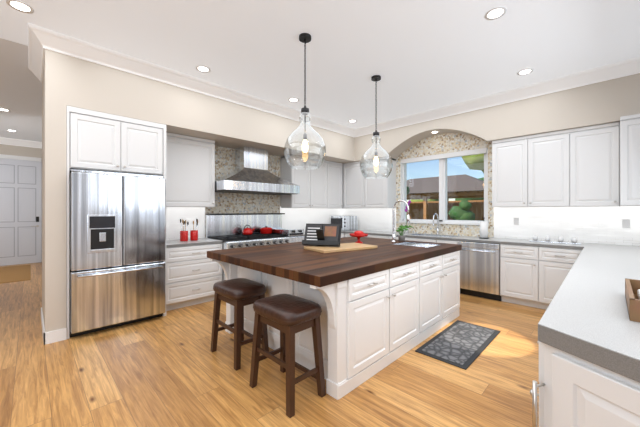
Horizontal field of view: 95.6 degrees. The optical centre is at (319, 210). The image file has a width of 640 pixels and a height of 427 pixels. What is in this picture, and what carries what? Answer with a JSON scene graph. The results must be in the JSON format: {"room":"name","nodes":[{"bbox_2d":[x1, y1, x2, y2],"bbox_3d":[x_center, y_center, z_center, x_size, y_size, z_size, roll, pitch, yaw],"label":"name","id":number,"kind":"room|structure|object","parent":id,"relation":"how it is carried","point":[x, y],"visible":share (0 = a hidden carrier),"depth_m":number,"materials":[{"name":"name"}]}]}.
{"room":"kitchen","nodes":[
{"label":"kitchen","id":0,"kind":"room"},
{"bbox_2d":[0,144,41,157],"bbox_3d":[-7.053,-0.225,8.270,0.200,3.190,9.500,0,0,45],"label":"wall","id":1,"kind":"structure","parent":0,"point":[20,151],"depth_m":7.47,"materials":[{"name":"beige paint"}]},
{"bbox_2d":[0,154,41,265],"bbox_3d":[-7.738,-0.020,7.378,0.083,2.780,1.110,0,0,45],"label":"hall door","id":2,"kind":"structure","parent":1,"relation":"in","point":[20,209],"depth_m":7.43,"materials":[{"name":"white wood"}]},
{"bbox_2d":[0,137,41,148],"bbox_3d":[-8.812,-1.742,6.281,0.125,0.155,4.200,0,0,45],"label":"crown molding","id":3,"kind":"structure","parent":1,"relation":"attached to","point":[15,142],"depth_m":7.42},
{"bbox_2d":[42,49,353,331],"bbox_3d":[-1.269,-0.225,5.314,1.100,3.190,5.500,0,0,45],"label":"wall","id":4,"kind":"structure","parent":0,"point":[67,80],"depth_m":3.44,"materials":[{"name":"beige paint"}]},
{"bbox_2d":[28,47,44,81],"bbox_3d":[-3.268,-1.742,3.336,1.070,0.155,0.125,0,0,45],"label":"crown molding","id":5,"kind":"structure","parent":4,"relation":"attached to","point":[35,58],"depth_m":3.37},
{"bbox_2d":[66,106,165,338],"bbox_3d":[-2.603,0.121,3.692,0.755,2.497,0.985,0,0,45],"label":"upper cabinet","id":6,"kind":"object","parent":4,"relation":"attached to","point":[100,141],"visible":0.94,"depth_m":3.38,"materials":[{"name":"white wood"}]},
{"bbox_2d":[166,132,214,206],"bbox_3d":[-2.089,-0.594,4.468,0.385,1.067,0.835,0,0,45],"label":"upper cabinet","id":7,"kind":"object","parent":4,"relation":"attached to","point":[190,171],"visible":0.83,"depth_m":4.37,"materials":[{"name":"white wood"}]},
{"bbox_2d":[28,23,355,137],"bbox_3d":[-1.022,-1.742,4.695,0.125,0.155,5.225,0,0,45],"label":"crown molding","id":8,"kind":"structure","parent":4,"relation":"attached to","point":[41,40],"depth_m":3.65,"materials":[{"name":"white wood"}]},
{"bbox_2d":[205,146,279,237],"bbox_3d":[-1.383,-0.280,5.452,0.004,1.700,1.577,0,0,45],"label":"tiled wall","id":9,"kind":"structure","parent":4,"relation":"attached to","point":[224,157],"depth_m":5.29,"materials":[{"name":"beige tile"}]},
{"bbox_2d":[215,146,299,194],"bbox_3d":[-1.149,-0.725,5.229,0.603,0.805,1.550,0,0,45],"label":"range hood","id":10,"kind":"object","parent":4,"relation":"attached to","point":[250,174],"visible":0.88,"depth_m":5.11,"materials":[{"name":"metal"}]},
{"bbox_2d":[281,154,342,207],"bbox_3d":[-0.127,-0.594,6.430,0.385,1.067,1.555,0,0,45],"label":"upper cabinet","id":11,"kind":"object","parent":4,"relation":"attached to","point":[321,187],"visible":0.88,"depth_m":6.20,"materials":[{"name":"white wood"}]},
{"bbox_2d":[0,262,545,426],"bbox_3d":[-2.970,1.400,4.327,11.550,0.060,9.700,0,0,45],"label":"floor","id":12,"kind":"structure","parent":0,"point":[170,369],"depth_m":2.34,"materials":[{"name":"brown wood"}]},
{"bbox_2d":[0,264,30,283],"bbox_3d":[-6.894,1.366,6.237,2.300,0.008,0.950,0,0,45],"label":"area rug","id":13,"kind":"object","parent":12,"relation":"on","point":[8,274],"visible":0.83,"depth_m":6.31,"materials":[{"name":"wicker"}]},
{"bbox_2d":[69,169,164,337],"bbox_3d":[-2.554,0.460,3.633,0.868,1.820,0.915,0,0,45],"label":"fridge","id":14,"kind":"object","parent":12,"relation":"on","point":[116,249],"visible":1,"depth_m":3.31,"materials":[{"name":"silver metal"}]},
{"bbox_2d":[166,238,222,310],"bbox_3d":[-1.994,0.912,4.366,0.664,0.915,0.825,0,0,45],"label":"base cabinet","id":15,"kind":"object","parent":12,"relation":"on","point":[193,274],"visible":0.77,"depth_m":4.12,"materials":[{"name":"white wood"}]},
{"bbox_2d":[180,219,188,240],"bbox_3d":[-2.049,0.284,4.374,0.126,0.339,0.120,0,0,45],"label":"utensil crock","id":16,"kind":"object","parent":15,"relation":"on","point":[183,235],"visible":1,"depth_m":4.33,"materials":[{"name":"red ceramic"}]},
{"bbox_2d":[190,219,197,240],"bbox_3d":[-1.938,0.284,4.478,0.114,0.340,0.124,0,0,45],"label":"utensil crock","id":17,"kind":"object","parent":15,"relation":"on","point":[193,235],"visible":1,"depth_m":4.43,"materials":[{"name":"red ceramic"}]},
{"bbox_2d":[210,278,268,370],"bbox_3d":[-0.774,1.028,2.783,0.506,0.684,0.364,0,0,45],"label":"stool","id":18,"kind":"object","parent":12,"relation":"on","point":[238,294],"visible":1,"depth_m":2.67,"materials":[{"name":"brown wood"}]},
{"bbox_2d":[206,213,304,280],"bbox_3d":[-1.087,0.708,5.155,0.807,1.325,1.567,0,0,45],"label":"range","id":19,"kind":"object","parent":12,"relation":"on","point":[227,229],"visible":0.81,"depth_m":5.12,"materials":[{"name":"metal"}]},
{"bbox_2d":[242,225,254,234],"bbox_3d":[-1.281,0.335,5.204,0.188,0.177,0.236,0,0,45],"label":"kettle","id":20,"kind":"object","parent":19,"relation":"on","point":[247,231],"visible":1,"depth_m":5.13,"materials":[{"name":"red metal"}]},
{"bbox_2d":[260,226,272,233],"bbox_3d":[-1.015,0.353,5.470,0.244,0.140,0.260,0,0,45],"label":"pot","id":21,"kind":"object","parent":19,"relation":"on","point":[265,230],"visible":1,"depth_m":5.37,"materials":[{"name":"metal"}]},
{"bbox_2d":[249,294,325,417],"bbox_3d":[-0.255,1.028,2.213,0.506,0.684,0.364,0,0,45],"label":"stool","id":22,"kind":"object","parent":12,"relation":"on","point":[288,316],"visible":1,"depth_m":2.13,"materials":[{"name":"brown wood"}]},
{"bbox_2d":[207,249,461,399],"bbox_3d":[0.317,0.936,3.462,1.759,0.868,2.586,0,0,45],"label":"kitchen island","id":23,"kind":"object","parent":12,"relation":"on","point":[385,303],"depth_m":2.54,"materials":[{"name":"white wood"}]},
{"bbox_2d":[207,237,394,268],"bbox_3d":[0.064,0.476,3.731,1.075,0.072,2.625,0,0,45],"label":"island countertop","id":24,"kind":"structure","parent":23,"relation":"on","point":[254,256],"depth_m":3.07,"materials":[{"name":"brown wood"}]},
{"bbox_2d":[349,230,367,243],"bbox_3d":[0.527,0.352,3.942,0.260,0.174,0.260,0,0,45],"label":"cake stand","id":25,"kind":"object","parent":24,"relation":"on","point":[358,234],"visible":0.96,"depth_m":3.89,"materials":[{"name":"red ceramic"}]},
{"bbox_2d":[263,242,461,284],"bbox_3d":[0.686,0.476,3.108,0.685,0.072,2.625,0,0,45],"label":"island countertop","id":26,"kind":"structure","parent":23,"relation":"on","point":[328,266],"depth_m":2.52,"materials":[{"name":"brown wood"}]},
{"bbox_2d":[304,243,376,252],"bbox_3d":[0.244,0.424,3.376,0.760,0.030,0.420,0,0,-33],"label":"cutting board","id":27,"kind":"object","parent":26,"relation":"on","point":[343,247],"visible":0.98,"depth_m":3.24,"materials":[{"name":"brown wood"}]},
{"bbox_2d":[302,223,341,246],"bbox_3d":[0.018,0.280,3.362,0.440,0.257,0.183,0,0,17],"label":"cookbook stand","id":28,"kind":"object","parent":27,"relation":"on","point":[322,234],"visible":1,"depth_m":3.35,"materials":[{"name":"black metal"}]},
{"bbox_2d":[392,200,409,242],"bbox_3d":[1.126,0.144,3.996,0.267,0.590,0.120,0,0,45],"label":"island faucet","id":29,"kind":"object","parent":26,"relation":"on","point":[393,224],"visible":1,"depth_m":4.03,"materials":[{"name":"silver metal"}]},
{"bbox_2d":[396,226,407,241],"bbox_3d":[1.185,0.322,4.203,0.206,0.233,0.192,0,0,45],"label":"potted plant","id":30,"kind":"object","parent":26,"relation":"on","point":[401,236],"visible":1,"depth_m":4.18,"materials":[{"name":"green plant"}]},
{"bbox_2d":[395,241,430,248],"bbox_3d":[1.269,0.546,3.823,0.500,0.208,0.420,0,0,45],"label":"sink","id":31,"kind":"object","parent":26,"relation":"in","point":[397,242],"depth_m":4.03,"materials":[{"name":"silver metal"}]},
{"bbox_2d":[415,320,500,369],"bbox_3d":[1.485,1.363,3.055,0.470,0.013,1.120,0,0,45],"label":"kitchen mat","id":32,"kind":"object","parent":12,"relation":"on","point":[461,344],"visible":1,"depth_m":2.95,"materials":[{"name":"grey fabric"}]},
{"bbox_2d":[458,241,501,300],"bbox_3d":[2.685,0.934,4.757,0.592,0.872,0.676,0,0,45],"label":"dishwasher","id":33,"kind":"object","parent":12,"relation":"on","point":[479,263],"visible":0.77,"depth_m":4.53,"materials":[{"name":"silver metal"}]},
{"bbox_2d":[341,230,639,309],"bbox_3d":[2.162,0.912,5.293,5.241,0.915,0.665,0,0,45],"label":"base cabinet","id":34,"kind":"object","parent":12,"relation":"on","point":[533,274],"visible":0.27,"depth_m":4.11,"materials":[{"name":"white wood"}]},
{"bbox_2d":[331,215,357,230],"bbox_3d":[0.563,0.282,6.920,0.520,0.344,0.437,0,0,45],"label":"toaster oven","id":35,"kind":"object","parent":34,"relation":"on","point":[348,222],"visible":0.92,"depth_m":6.75,"materials":[{"name":"metal"}]},
{"bbox_2d":[402,200,413,232],"bbox_3d":[1.766,0.115,5.942,0.312,0.678,0.126,0,0,45],"label":"orchid","id":36,"kind":"object","parent":34,"relation":"on","point":[407,226],"visible":0.62,"depth_m":5.90,"materials":[{"name":"purple plant"}]},
{"bbox_2d":[433,213,442,234],"bbox_3d":[2.220,0.248,5.476,0.120,0.411,0.242,0,0,45],"label":"faucet","id":37,"kind":"object","parent":34,"relation":"on","point":[438,230],"visible":1,"depth_m":5.55,"materials":[{"name":"silver metal"}]},
{"bbox_2d":[479,217,488,238],"bbox_3d":[2.712,0.280,4.798,0.150,0.348,0.150,0,0,45],"label":"paper towel","id":38,"kind":"object","parent":34,"relation":"on","point":[483,229],"visible":1,"depth_m":4.75,"materials":[{"name":"white paper"}]},
{"bbox_2d":[529,235,581,244],"bbox_3d":[3.362,0.406,4.161,0.580,0.097,0.140,0,0,45],"label":"tray","id":39,"kind":"object","parent":34,"relation":"on","point":[560,239],"visible":1,"depth_m":4.11,"materials":[{"name":"ceramic"}]},
{"bbox_2d":[534,380,639,426],"bbox_3d":[0.965,0.951,0.799,0.540,0.840,0.280,0,0,45],"label":"base cabinet","id":40,"kind":"object","parent":12,"relation":"on","point":[558,407],"depth_m":1.01,"materials":[{"name":"white wood"}]},
{"bbox_2d":[537,245,639,412],"bbox_3d":[2.208,0.469,2.078,0.629,0.070,3.878,0,0,45],"label":"countertop","id":41,"kind":"structure","parent":40,"relation":"on","point":[588,342],"depth_m":1.09,"materials":[{"name":"grey stone"}]},
{"bbox_2d":[625,278,639,321],"bbox_3d":[1.510,0.392,1.220,0.300,0.085,0.500,0,0,45],"label":"wood tray","id":42,"kind":"object","parent":41,"relation":"on","point":[632,291],"visible":1,"depth_m":1.22,"materials":[{"name":"brown wood"}]},
{"bbox_2d":[0,0,639,141],"bbox_3d":[-2.970,-1.870,4.327,11.550,0.100,9.700,0,0,45],"label":"ceiling","id":43,"kind":"structure","parent":0,"point":[417,56],"depth_m":3.17,"materials":[{"name":"white paint"}]},
{"bbox_2d":[6,0,33,13],"bbox_3d":[-2.662,-1.817,2.577,0.175,0.006,0.175,0,0,6],"label":"recessed light","id":44,"kind":"object","parent":43,"relation":"in","point":[20,6],"depth_m":2.58,"materials":[{"name":"white"}]},
{"bbox_2d":[196,65,210,72],"bbox_3d":[-1.495,-1.817,3.716,0.175,0.006,0.175,0,0,39],"label":"recessed light","id":45,"kind":"object","parent":43,"relation":"in","point":[200,68],"depth_m":3.72,"materials":[{"name":"white"}]},
{"bbox_2d":[288,98,298,101],"bbox_3d":[-0.431,-1.817,4.752,0.175,0.006,0.175,0,0,36],"label":"recessed light","id":46,"kind":"object","parent":43,"relation":"in","point":[290,99],"depth_m":4.73,"materials":[{"name":"white"}]},
{"bbox_2d":[284,33,325,169],"bbox_3d":[-0.156,-1.135,3.026,0.440,1.370,0.440,0,0,45],"label":"pendant light","id":47,"kind":"object","parent":43,"relation":"hanging from","point":[304,38],"visible":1,"depth_m":2.99,"materials":[{"name":"clear glass"}]},
{"bbox_2d":[360,75,392,178],"bbox_3d":[0.764,-1.135,3.946,0.440,1.370,0.440,0,0,45],"label":"pendant light","id":48,"kind":"object","parent":43,"relation":"hanging from","point":[375,78],"visible":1,"depth_m":3.92,"materials":[{"name":"clear glass"}]},
{"bbox_2d":[485,7,506,19],"bbox_3d":[1.616,-1.817,2.669,0.175,0.006,0.175,0,0,21],"label":"recessed light","id":49,"kind":"object","parent":43,"relation":"in","point":[491,14],"depth_m":2.67,"materials":[{"name":"white"}]},
{"bbox_2d":[517,69,532,74],"bbox_3d":[2.684,-1.817,3.794,0.175,0.006,0.175,0,0,36],"label":"recessed light","id":50,"kind":"object","parent":43,"relation":"in","point":[526,71],"depth_m":3.79,"materials":[{"name":"white"}]},
{"bbox_2d":[342,73,639,163],"bbox_3d":[2.263,-1.475,5.388,5.250,0.690,0.400,0,0,45],"label":"wall","id":51,"kind":"structure","parent":0,"point":[608,101],"depth_m":4.26,"materials":[{"name":"white paint"}]},
{"bbox_2d":[333,157,395,208],"bbox_3d":[0.961,-0.594,6.692,1.554,1.067,0.385,0,0,45],"label":"upper cabinet","id":52,"kind":"object","parent":51,"relation":"attached to","point":[359,190],"visible":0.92,"depth_m":6.37,"materials":[{"name":"white wood"}]},
{"bbox_2d":[396,133,493,237],"bbox_3d":[2.311,-0.465,5.620,1.870,2.070,0.004,0,0,45],"label":"tiled wall","id":53,"kind":"structure","parent":51,"relation":"attached to","point":[443,143],"depth_m":5.51,"materials":[{"name":"beige tile"}]},
{"bbox_2d":[356,57,639,136],"bbox_3d":[2.389,-1.742,4.892,4.370,0.155,0.125,0,0,45],"label":"crown molding","id":54,"kind":"structure","parent":51,"relation":"attached to","point":[628,67],"depth_m":4.30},
{"bbox_2d":[492,114,639,206],"bbox_3d":[3.413,-0.594,4.074,1.754,1.067,0.620,0,0,45],"label":"upper cabinet","id":55,"kind":"object","parent":51,"relation":"attached to","point":[594,166],"visible":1,"depth_m":3.98,"materials":[{"name":"white wood"}]},
{"bbox_3d":[0.389,-0.225,7.686,11.550,3.190,0.200,0,0,45],"label":"wall","id":56,"kind":"structure","parent":0,"visible":0},
{"bbox_2d":[166,207,204,240],"bbox_3d":[-2.232,0.240,4.603,0.004,0.660,0.823,0,0,45],"label":"tile backsplash","id":57,"kind":"structure","parent":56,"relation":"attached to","point":[173,215],"depth_m":4.65,"materials":[{"name":"white tile"}]},
{"bbox_2d":[280,207,341,230],"bbox_3d":[-0.138,0.240,6.697,0.004,0.660,1.945,0,0,45],"label":"tile backsplash","id":58,"kind":"structure","parent":56,"relation":"attached to","point":[297,218],"depth_m":6.51,"materials":[{"name":"white tile"}]},
{"bbox_2d":[342,208,395,231],"bbox_3d":[1.109,0.240,6.823,1.530,0.660,0.004,0,0,45],"label":"tile backsplash","id":59,"kind":"structure","parent":56,"relation":"attached to","point":[373,219],"depth_m":6.69,"materials":[{"name":"white tile"}]},
{"bbox_2d":[399,148,488,224],"bbox_3d":[2.369,-0.425,5.671,1.700,1.350,0.230,0,0,45],"label":"window","id":60,"kind":"structure","parent":56,"relation":"in","point":[443,195],"depth_m":5.64,"materials":[{"name":"clear glass"}]},
{"bbox_2d":[494,206,639,245],"bbox_3d":[3.605,0.240,4.326,1.790,0.660,0.004,0,0,45],"label":"tile backsplash","id":61,"kind":"structure","parent":56,"relation":"attached to","point":[600,225],"depth_m":4.25,"materials":[{"name":"white tile"}]},
{"bbox_2d":[514,218,518,224],"bbox_3d":[3.193,0.170,4.717,0.075,0.120,0.008,0,0,45],"label":"electrical outlet plate","id":62,"kind":"object","parent":61,"relation":"attached to","point":[516,220],"depth_m":4.71,"materials":[{"name":"white plastic"}]},
{"bbox_2d":[622,219,629,227],"bbox_3d":[4.063,0.170,3.847,0.075,0.120,0.008,0,0,45],"label":"electrical outlet plate","id":63,"kind":"object","parent":61,"relation":"attached to","point":[625,223],"depth_m":3.85,"materials":[{"name":"white plastic"}]},
{"label":"outside","id":64,"kind":"structure","parent":0,"visible":0},
{"bbox_3d":[21.832,1.545,28.670,80.000,0.250,59.800,0,0,45],"label":"ground","id":65,"kind":"structure","parent":64,"visible":0},
{"bbox_2d":[410,199,438,201],"bbox_3d":[9.137,-0.722,25.277,3.199,4.284,3.272,0,0,45],"label":"tree","id":66,"kind":"object","parent":65,"relation":"on","point":[420,200],"depth_m":24.24,"materials":[{"name":"green plant"}]},
{"bbox_2d":[407,200,483,220],"bbox_3d":[8.001,0.345,22.617,21.000,2.150,0.080,0,0,45],"label":"fence","id":67,"kind":"object","parent":65,"relation":"on","point":[476,204],"depth_m":21.86,"materials":[{"name":"brown wood"}]},
{"bbox_2d":[407,174,483,219],"bbox_3d":[7.654,-0.405,19.018,8.200,3.650,4.500,0,0,45],"label":"patio cover","id":68,"kind":"object","parent":65,"relation":"on","point":[467,190],"depth_m":17.64,"materials":[{"name":"brown wood"}]},
{"bbox_2d":[448,200,474,219],"bbox_3d":[4.795,0.525,9.845,0.823,1.789,0.844,0,0,45],"label":"shrub","id":69,"kind":"object","parent":65,"relation":"on","point":[461,215],"depth_m":9.64,"materials":[{"name":"green plant"}]},
{"bbox_2d":[455,177,483,200],"bbox_3d":[12.158,-0.591,22.095,2.955,4.021,3.005,0,0,45],"label":"tree","id":70,"kind":"object","parent":65,"relation":"on","point":[462,199],"depth_m":21.48,"materials":[{"name":"green plant"}]},
{"bbox_2d":[461,154,483,172],"bbox_3d":[8.191,-1.507,13.781,2.524,5.854,2.380,0,0,45],"label":"tree","id":71,"kind":"object","parent":65,"relation":"on","point":[472,158],"depth_m":13.49,"materials":[{"name":"green plant"}]},
{"bbox_3d":[-6.470,-0.225,0.827,11.550,3.190,0.200,0,0,45],"label":"wall","id":72,"kind":"structure","parent":0,"visible":0},
{"bbox_2d":[41,307,48,344],"bbox_3d":[-3.206,1.310,3.368,1.112,0.120,0.032,0,0,45],"label":"baseboard","id":73,"kind":"structure","parent":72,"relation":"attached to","point":[45,334],"depth_m":2.99,"materials":[{"name":"white wood"}]}
]}

